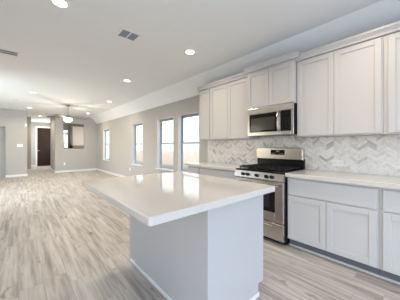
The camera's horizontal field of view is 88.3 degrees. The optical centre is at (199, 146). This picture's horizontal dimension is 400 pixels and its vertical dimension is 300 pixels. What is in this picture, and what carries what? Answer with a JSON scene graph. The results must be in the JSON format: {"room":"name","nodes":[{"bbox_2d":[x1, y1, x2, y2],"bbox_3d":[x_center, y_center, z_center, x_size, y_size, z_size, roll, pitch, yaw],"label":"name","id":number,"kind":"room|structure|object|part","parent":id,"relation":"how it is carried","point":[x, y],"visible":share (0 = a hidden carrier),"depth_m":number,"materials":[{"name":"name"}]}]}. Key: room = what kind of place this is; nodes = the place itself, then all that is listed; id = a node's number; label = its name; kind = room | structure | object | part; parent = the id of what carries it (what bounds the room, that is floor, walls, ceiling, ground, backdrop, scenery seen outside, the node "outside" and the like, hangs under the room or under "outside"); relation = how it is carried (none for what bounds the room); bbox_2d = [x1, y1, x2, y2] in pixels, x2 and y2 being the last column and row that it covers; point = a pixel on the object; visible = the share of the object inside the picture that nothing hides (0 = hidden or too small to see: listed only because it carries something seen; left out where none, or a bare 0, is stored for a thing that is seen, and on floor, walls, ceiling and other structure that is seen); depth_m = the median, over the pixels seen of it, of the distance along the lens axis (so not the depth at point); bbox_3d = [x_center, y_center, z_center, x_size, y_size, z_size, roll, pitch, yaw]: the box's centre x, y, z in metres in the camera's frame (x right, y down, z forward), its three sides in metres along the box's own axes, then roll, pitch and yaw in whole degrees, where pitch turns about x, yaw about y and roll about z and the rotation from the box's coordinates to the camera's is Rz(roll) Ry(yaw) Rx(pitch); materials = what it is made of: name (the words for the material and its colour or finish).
{"room":"kitchen","nodes":[
{"label":"kitchen","id":0,"kind":"room"},
{"bbox_2d":[0,108,30,177],"bbox_3d":[-9.909,-0.127,9.627,3.085,2.740,5.050,0,0,-41],"label":"wall","id":1,"kind":"structure","parent":0,"point":[14,160],"depth_m":8.36,"materials":[{"name":"beige paint"}]},
{"bbox_2d":[5,174,27,177],"bbox_3d":[-7.473,1.196,8.400,0.674,0.095,0.014,0,0,-41],"label":"baseboard","id":2,"kind":"structure","parent":1,"relation":"attached to","point":[17,175],"depth_m":8.40,"materials":[{"name":"white paint"}]},
{"bbox_2d":[31,122,50,164],"bbox_3d":[-9.204,-0.127,12.244,1.435,2.740,2.300,0,0,-41],"label":"wall","id":3,"kind":"structure","parent":0,"point":[33,124],"depth_m":12.69,"materials":[{"name":"beige paint"}]},
{"bbox_2d":[35,126,50,165],"bbox_3d":[-9.886,-0.004,13.050,0.850,2.495,0.109,0,0,-41],"label":"door","id":4,"kind":"structure","parent":3,"relation":"in","point":[42,134],"depth_m":13.01,"materials":[{"name":"brown wood"}]},
{"bbox_2d":[63,123,83,148],"bbox_3d":[-6.690,-0.127,11.395,1.450,2.740,2.300,0,0,-41],"label":"wall","id":5,"kind":"structure","parent":0,"point":[65,125],"depth_m":11.94,"materials":[{"name":"beige paint"}]},
{"bbox_2d":[69,125,83,147],"bbox_3d":[-7.095,-0.552,12.045,0.875,1.310,0.550,0,0,-41],"label":"wall opening","id":6,"kind":"object","parent":5,"relation":"attached to","point":[76,132],"depth_m":11.78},
{"bbox_3d":[-7.069,-0.592,12.081,0.790,1.070,0.530,0,0,-41],"label":"panel","id":7,"kind":"part","parent":6,"relation":"part of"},
{"bbox_2d":[51,114,96,170],"bbox_3d":[-6.722,-0.127,10.940,1.800,2.740,1.900,0,0,-41],"label":"wall","id":8,"kind":"structure","parent":0,"point":[86,158],"depth_m":10.26,"materials":[{"name":"beige paint"}]},
{"bbox_2d":[55,168,96,172],"bbox_3d":[-6.099,1.196,10.213,1.800,0.095,0.014,0,0,-41],"label":"baseboard","id":9,"kind":"structure","parent":8,"relation":"attached to","point":[93,168],"depth_m":10.16,"materials":[{"name":"white paint"}]},
{"bbox_2d":[0,0,399,123],"bbox_3d":[-4.428,-1.357,5.394,6.000,0.680,19.250,0,0,-41],"label":"ceiling","id":10,"kind":"structure","parent":0,"point":[73,56],"depth_m":2.97,"materials":[{"name":"paint"}]},
{"bbox_2d":[0,48,19,57],"bbox_3d":[-3.048,-1.493,3.279,0.270,0.008,0.230,0,0,-41],"label":"ceiling vent","id":11,"kind":"object","parent":10,"relation":"in","point":[2,51],"visible":1,"depth_m":3.28,"materials":[{"name":"white plastic"}]},
{"bbox_2d":[50,0,69,8],"bbox_3d":[-1.456,-1.492,2.143,0.184,0.008,0.184,0,0,-41],"label":"recessed light","id":12,"kind":"object","parent":10,"relation":"in","point":[64,4],"visible":1,"depth_m":2.15,"materials":[{"name":"white plastic"}]},
{"bbox_2d":[46,105,86,121],"bbox_3d":[-4.783,-1.190,7.482,1.260,0.615,1.244,0,0,-41],"label":"ceiling fan","id":13,"kind":"object","parent":10,"relation":"hanging from","point":[67,118],"visible":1,"depth_m":7.35,"materials":[{"name":"silver metal"}]},
{"bbox_2d":[115,27,141,41],"bbox_3d":[-0.959,-1.493,2.768,0.275,0.008,0.250,0,0,-41],"label":"ceiling vent","id":14,"kind":"object","parent":10,"relation":"in","point":[123,33],"visible":1,"depth_m":2.76,"materials":[{"name":"white plastic"}]},
{"bbox_2d":[184,49,195,54],"bbox_3d":[-0.158,-1.492,3.262,0.184,0.008,0.184,0,0,-41],"label":"recessed light","id":15,"kind":"object","parent":10,"relation":"in","point":[188,51],"visible":1,"depth_m":3.25,"materials":[{"name":"white plastic"}]},
{"bbox_2d":[0,166,399,299],"bbox_3d":[-4.428,1.293,5.394,6.000,0.100,19.250,0,0,-41],"label":"floor","id":16,"kind":"structure","parent":0,"point":[60,240],"depth_m":2.26,"materials":[{"name":"wood"}]},
{"bbox_2d":[188,166,199,173],"bbox_3d":[0.090,0.808,4.128,0.600,0.869,0.358,0,0,-41],"label":"base cabinet","id":17,"kind":"object","parent":16,"relation":"on","point":[191,169],"visible":0.11,"depth_m":3.92,"materials":[{"name":"paint"}]},
{"bbox_2d":[129,195,262,299],"bbox_3d":[-0.115,0.808,2.005,0.670,0.870,1.253,0,0,-41],"label":"kitchen island","id":18,"kind":"object","parent":16,"relation":"on","point":[216,253],"visible":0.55,"depth_m":1.55,"materials":[{"name":"paint"}]},
{"bbox_3d":[-0.749,0.808,2.257,0.036,0.870,0.036,0,0,-41],"label":"corner post","id":19,"kind":"part","parent":18,"relation":"part of","materials":[{"name":"paint"}]},
{"bbox_3d":[-0.363,1.226,1.791,0.014,0.035,1.175,0,0,-41],"label":"shoe moulding","id":20,"kind":"part","parent":18,"relation":"part of","materials":[{"name":"white paint"}]},
{"bbox_3d":[-0.353,0.808,1.799,0.012,0.870,1.175,0,0,-41],"label":"panel","id":21,"kind":"part","parent":18,"relation":"part of","materials":[{"name":"paint"}]},
{"bbox_2d":[82,171,274,225],"bbox_3d":[-0.252,0.350,1.837,1.153,0.044,1.362,0,0,-41],"label":"island countertop","id":22,"kind":"structure","parent":18,"relation":"on","point":[158,198],"depth_m":1.47,"materials":[{"name":"white stone"}]},
{"bbox_3d":[0.052,0.808,1.349,0.036,0.870,0.036,0,0,-41],"label":"corner post","id":23,"kind":"part","parent":18,"relation":"part of","materials":[{"name":"paint"}]},
{"bbox_3d":[0.304,0.808,1.563,0.625,0.870,0.012,0,0,-41],"label":"panel","id":24,"kind":"part","parent":18,"relation":"part of","materials":[{"name":"paint"}]},
{"bbox_3d":[0.284,1.226,1.530,0.550,0.035,0.012,0,0,-41],"label":"shoe moulding","id":25,"kind":"part","parent":18,"relation":"part of","materials":[{"name":"white paint"}]},
{"bbox_2d":[200,167,234,179],"bbox_3d":[0.500,0.808,3.663,0.600,0.869,0.878,0,0,-41],"label":"base cabinet","id":26,"kind":"object","parent":16,"relation":"on","point":[228,174],"visible":0.03,"depth_m":3.44,"materials":[{"name":"paint"}]},
{"bbox_2d":[185,161,244,170],"bbox_3d":[0.353,0.351,3.795,0.628,0.046,1.277,0,0,-41],"label":"countertop","id":27,"kind":"structure","parent":26,"relation":"on","point":[215,165],"depth_m":3.71,"materials":[{"name":"white stone"}]},
{"bbox_2d":[234,148,304,244],"bbox_3d":[0.996,0.632,3.001,0.711,1.222,0.759,0,0,-41],"label":"gas range","id":28,"kind":"object","parent":16,"relation":"on","point":[271,167],"visible":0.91,"depth_m":2.71,"materials":[{"name":"silver metal"}]},
{"bbox_3d":[0.784,0.396,2.814,0.050,0.095,0.759,0,0,-41],"label":"control panel","id":29,"kind":"part","parent":28,"relation":"part of","materials":[{"name":"silver metal"}]},
{"bbox_3d":[0.785,0.708,2.816,0.044,0.514,0.753,0,0,-41],"label":"oven door","id":30,"kind":"part","parent":28,"relation":"part of","materials":[{"name":"silver metal"}]},
{"bbox_3d":[0.767,0.703,2.799,0.002,0.170,0.389,0,0,-41],"label":"glass","id":31,"kind":"part","parent":28,"relation":"part of","materials":[{"name":"black glass"}]},
{"bbox_3d":[0.785,0.708,2.815,0.046,0.260,0.529,0,0,-41],"label":"glass","id":32,"kind":"part","parent":28,"relation":"part of","materials":[{"name":"black glass"}]},
{"bbox_2d":[236,167,303,173],"bbox_3d":[1.005,0.336,3.009,0.570,0.022,0.759,0,0,-41],"label":"cooktop","id":33,"kind":"object","parent":28,"relation":"in","point":[253,170],"depth_m":2.82,"materials":[{"name":"black metal"}]},
{"bbox_3d":[0.785,1.078,2.816,0.044,0.206,0.753,0,0,-41],"label":"storage drawer","id":34,"kind":"part","parent":28,"relation":"part of","materials":[{"name":"silver metal"}]},
{"bbox_2d":[288,177,379,277],"bbox_3d":[1.589,0.808,2.430,0.600,0.869,0.869,0,0,-41],"label":"base cabinet","id":35,"kind":"object","parent":16,"relation":"on","point":[337,222],"visible":0.91,"depth_m":2.17,"materials":[{"name":"paint"}]},
{"bbox_3d":[1.232,0.868,2.397,0.020,0.526,0.418,0,0,-41],"label":"door","id":36,"kind":"part","parent":35,"relation":"part of","materials":[{"name":"paint"}]},
{"bbox_3d":[1.372,0.493,2.238,0.020,0.190,0.842,0,0,-41],"label":"drawer","id":37,"kind":"part","parent":35,"relation":"part of","materials":[{"name":"paint"}]},
{"bbox_3d":[1.415,1.232,2.276,0.014,0.022,0.869,0,0,-41],"label":"shoe moulding","id":38,"kind":"part","parent":35,"relation":"part of","materials":[{"name":"paint"}]},
{"bbox_2d":[285,169,399,189],"bbox_3d":[1.853,0.351,2.095,0.628,0.046,1.729,0,0,-41],"label":"countertop","id":39,"kind":"structure","parent":35,"relation":"on","point":[391,182],"depth_m":2.17,"materials":[{"name":"white stone"}]},
{"bbox_3d":[1.512,0.868,2.079,0.020,0.526,0.418,0,0,-41],"label":"door","id":40,"kind":"part","parent":35,"relation":"part of","materials":[{"name":"paint"}]},
{"bbox_2d":[379,187,399,284],"bbox_3d":[2.154,0.808,1.790,0.600,0.869,0.833,0,0,-41],"label":"base cabinet","id":41,"kind":"object","parent":16,"relation":"on","point":[389,199],"visible":0.94,"depth_m":1.85,"materials":[{"name":"paint"}]},
{"bbox_3d":[1.980,1.232,1.637,0.014,0.022,0.833,0,0,-41],"label":"shoe moulding","id":42,"kind":"part","parent":41,"relation":"part of","materials":[{"name":"paint"}]},
{"bbox_3d":[1.941,0.493,1.593,0.020,0.190,0.792,0,0,-41],"label":"drawer","id":43,"kind":"part","parent":41,"relation":"part of","materials":[{"name":"paint"}]},
{"bbox_3d":[1.809,0.868,1.743,0.020,0.526,0.394,0,0,-41],"label":"door","id":44,"kind":"part","parent":41,"relation":"part of","materials":[{"name":"paint"}]},
{"bbox_2d":[97,95,374,175],"bbox_3d":[-0.654,0.023,5.538,0.150,2.440,14.470,0,0,-41],"label":"wall","id":45,"kind":"structure","parent":0,"point":[120,129],"depth_m":6.80,"materials":[{"name":"beige paint"}]},
{"bbox_2d":[102,129,108,160],"bbox_3d":[-4.384,-0.067,9.729,0.173,1.460,0.970,0,0,-41],"label":"window","id":46,"kind":"structure","parent":45,"relation":"in","point":[104,131],"depth_m":10.06,"materials":[{"name":"grey plastic"}]},
{"bbox_2d":[97,168,124,176],"bbox_3d":[-2.631,1.196,7.655,0.014,0.095,8.440,0,0,-41],"label":"baseboard","id":47,"kind":"structure","parent":45,"relation":"attached to","point":[108,172],"depth_m":9.14,"materials":[{"name":"white paint"}]},
{"bbox_2d":[131,122,142,166],"bbox_3d":[-2.138,-0.067,7.184,0.173,1.460,0.920,0,0,-41],"label":"window","id":48,"kind":"structure","parent":45,"relation":"in","point":[134,143],"depth_m":7.49,"materials":[{"name":"grey plastic"}]},
{"bbox_3d":[-2.099,0.257,7.218,0.022,0.728,0.796,0,0,-41],"label":"sash","id":49,"kind":"part","parent":48,"relation":"part of","materials":[{"name":"clear glass"}]},
{"bbox_2d":[156,117,173,170],"bbox_3d":[-0.946,-0.067,5.834,0.173,1.460,0.920,0,0,-41],"label":"window","id":50,"kind":"structure","parent":45,"relation":"in","point":[159,121],"depth_m":6.13,"materials":[{"name":"grey plastic"}]},
{"bbox_3d":[-0.890,-0.421,5.883,0.022,0.708,0.796,0,0,-41],"label":"sash","id":51,"kind":"part","parent":50,"relation":"part of","materials":[{"name":"grey plastic"}]},
{"bbox_3d":[-0.908,0.257,5.868,0.022,0.728,0.796,0,0,-41],"label":"sash","id":52,"kind":"part","parent":50,"relation":"part of","materials":[{"name":"clear glass"}]},
{"bbox_2d":[176,112,198,171],"bbox_3d":[-0.251,-0.067,5.047,0.173,1.460,0.900,0,0,-41],"label":"window","id":53,"kind":"structure","parent":45,"relation":"in","point":[181,142],"depth_m":5.34,"materials":[{"name":"grey plastic"}]},
{"bbox_3d":[-0.196,-0.421,5.096,0.022,0.708,0.776,0,0,-41],"label":"sash","id":54,"kind":"part","parent":53,"relation":"part of","materials":[{"name":"grey plastic"}]},
{"bbox_3d":[-0.213,0.257,5.081,0.022,0.728,0.776,0,0,-41],"label":"sash","id":55,"kind":"part","parent":53,"relation":"part of","materials":[{"name":"clear glass"}]},
{"bbox_2d":[197,84,210,139],"bbox_3d":[0.185,-0.666,4.202,0.359,1.078,0.344,0,0,-41],"label":"upper cabinet","id":56,"kind":"object","parent":45,"relation":"attached to","point":[204,91],"visible":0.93,"depth_m":4.10,"materials":[{"name":"paint"}]},
{"bbox_3d":[0.162,-1.166,4.183,0.299,0.078,0.344,0,0,-41],"label":"crown","id":57,"kind":"part","parent":56,"relation":"part of","materials":[{"name":"paint"}]},
{"bbox_2d":[209,72,259,139],"bbox_3d":[0.597,-0.666,3.735,0.359,1.078,0.899,0,0,-41],"label":"upper cabinet","id":58,"kind":"object","parent":45,"relation":"attached to","point":[229,95],"visible":0.91,"depth_m":3.60,"materials":[{"name":"paint"}]},
{"bbox_3d":[0.347,-0.625,3.807,0.020,0.973,0.436,0,0,-41],"label":"door","id":59,"kind":"part","parent":58,"relation":"part of","materials":[{"name":"paint"}]},
{"bbox_3d":[0.481,-1.166,3.633,0.050,0.078,0.899,0,0,-41],"label":"crown","id":60,"kind":"part","parent":58,"relation":"part of","materials":[{"name":"paint"}]},
{"bbox_3d":[0.638,-0.625,3.478,0.020,0.973,0.436,0,0,-41],"label":"door","id":61,"kind":"part","parent":58,"relation":"part of","materials":[{"name":"paint"}]},
{"bbox_2d":[244,50,298,109],"bbox_3d":[1.129,-0.908,3.091,0.414,0.659,0.828,0,0,-41],"label":"upper cabinet","id":62,"kind":"object","parent":45,"relation":"attached to","point":[271,82],"visible":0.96,"depth_m":2.92,"materials":[{"name":"paint"}]},
{"bbox_3d":[0.876,-0.859,3.124,0.020,0.536,0.360,0,0,-41],"label":"door","id":63,"kind":"part","parent":62,"relation":"part of","materials":[{"name":"paint"}]},
{"bbox_3d":[0.994,-1.199,2.972,0.054,0.078,0.828,0,0,-41],"label":"crown","id":64,"kind":"part","parent":62,"relation":"part of","materials":[{"name":"paint"}]},
{"bbox_3d":[1.117,-0.859,2.851,0.020,0.536,0.360,0,0,-41],"label":"door","id":65,"kind":"part","parent":62,"relation":"part of","materials":[{"name":"paint"}]},
{"bbox_2d":[248,102,296,136],"bbox_3d":[1.108,-0.369,3.072,0.449,0.415,0.718,0,0,-41],"label":"microwave oven","id":66,"kind":"object","parent":45,"relation":"attached to","point":[276,120],"visible":0.98,"depth_m":2.91,"materials":[{"name":"silver metal"}]},
{"bbox_3d":[0.927,-0.348,3.039,0.014,0.273,0.460,0,0,-41],"label":"glass","id":67,"kind":"part","parent":66,"relation":"part of","materials":[{"name":"black glass"}]},
{"bbox_3d":[0.931,-0.326,3.036,0.014,0.328,0.536,0,0,-41],"label":"door","id":68,"kind":"part","parent":66,"relation":"part of","materials":[{"name":"silver metal"}]},
{"bbox_3d":[1.071,-0.346,2.826,0.066,0.291,0.026,0,0,-41],"label":"handle","id":69,"kind":"part","parent":66,"relation":"part of","materials":[{"name":"silver metal"}]},
{"bbox_3d":[1.169,-0.326,2.766,0.014,0.328,0.180,0,0,-41],"label":"keypad frame","id":70,"kind":"part","parent":66,"relation":"part of","materials":[{"name":"silver metal"}]},
{"bbox_2d":[208,135,399,176],"bbox_3d":[1.427,0.103,3.060,0.010,0.560,3.800,0,0,-41],"label":"wall tile","id":71,"kind":"structure","parent":45,"relation":"attached to","point":[377,154],"depth_m":2.72,"materials":[{"name":"tile"}]},
{"bbox_2d":[332,160,342,165],"bbox_3d":[1.774,0.213,2.653,0.008,0.075,0.125,0,0,-41],"label":"wall outlet","id":72,"kind":"object","parent":71,"relation":"attached to","point":[334,162],"visible":1,"depth_m":2.65,"materials":[{"name":"white plastic"}]},
{"bbox_2d":[296,26,385,137],"bbox_3d":[1.679,-0.666,2.509,0.359,1.078,0.869,0,0,-41],"label":"upper cabinet","id":73,"kind":"object","parent":45,"relation":"attached to","point":[340,84],"visible":0.98,"depth_m":2.34,"materials":[{"name":"paint"}]},
{"bbox_3d":[1.434,-0.625,2.576,0.020,0.973,0.421,0,0,-41],"label":"door","id":74,"kind":"part","parent":73,"relation":"part of","materials":[{"name":"paint"}]},
{"bbox_3d":[1.563,-1.166,2.407,0.050,0.078,0.869,0,0,-41],"label":"crown","id":75,"kind":"part","parent":73,"relation":"part of","materials":[{"name":"paint"}]},
{"bbox_3d":[1.715,-0.625,2.257,0.020,0.973,0.421,0,0,-41],"label":"door","id":76,"kind":"part","parent":73,"relation":"part of","materials":[{"name":"paint"}]},
{"bbox_2d":[383,21,399,134],"bbox_3d":[2.244,-0.666,1.870,0.359,1.078,0.833,0,0,-41],"label":"upper cabinet","id":77,"kind":"object","parent":45,"relation":"attached to","point":[391,32],"visible":1,"depth_m":2.03,"materials":[{"name":"paint"}]},
{"bbox_3d":[2.128,-1.166,1.768,0.050,0.078,0.833,0,0,-41],"label":"crown","id":78,"kind":"part","parent":77,"relation":"part of","materials":[{"name":"paint"}]},
{"bbox_3d":[2.015,-0.625,1.917,0.020,0.973,0.392,0,0,-41],"label":"door","id":79,"kind":"part","parent":77,"relation":"part of","materials":[{"name":"paint"}]},
{"label":"outside","id":80,"kind":"structure","parent":0,"visible":0},
{"bbox_3d":[-12.027,1.943,61.412,56.750,0.100,132.000,0,0,-41],"label":"ground","id":81,"kind":"structure","parent":80,"visible":0},
{"bbox_2d":[64,116,198,151],"bbox_3d":[-9.397,-1.532,27.720,6.400,6.850,66.800,0,0,-41],"label":"sky","id":82,"kind":"structure","parent":81,"relation":"on","point":[191,124],"depth_m":15.41,"materials":[{"name":"white"}]},
{"bbox_2d":[106,149,198,168],"bbox_3d":[-8.354,1.048,17.970,0.060,1.670,46.001,0,0,-41],"label":"fence","id":83,"kind":"object","parent":81,"relation":"on","point":[167,156],"visible":0.09,"depth_m":10.10,"materials":[{"name":"brown wood"}]}
]}

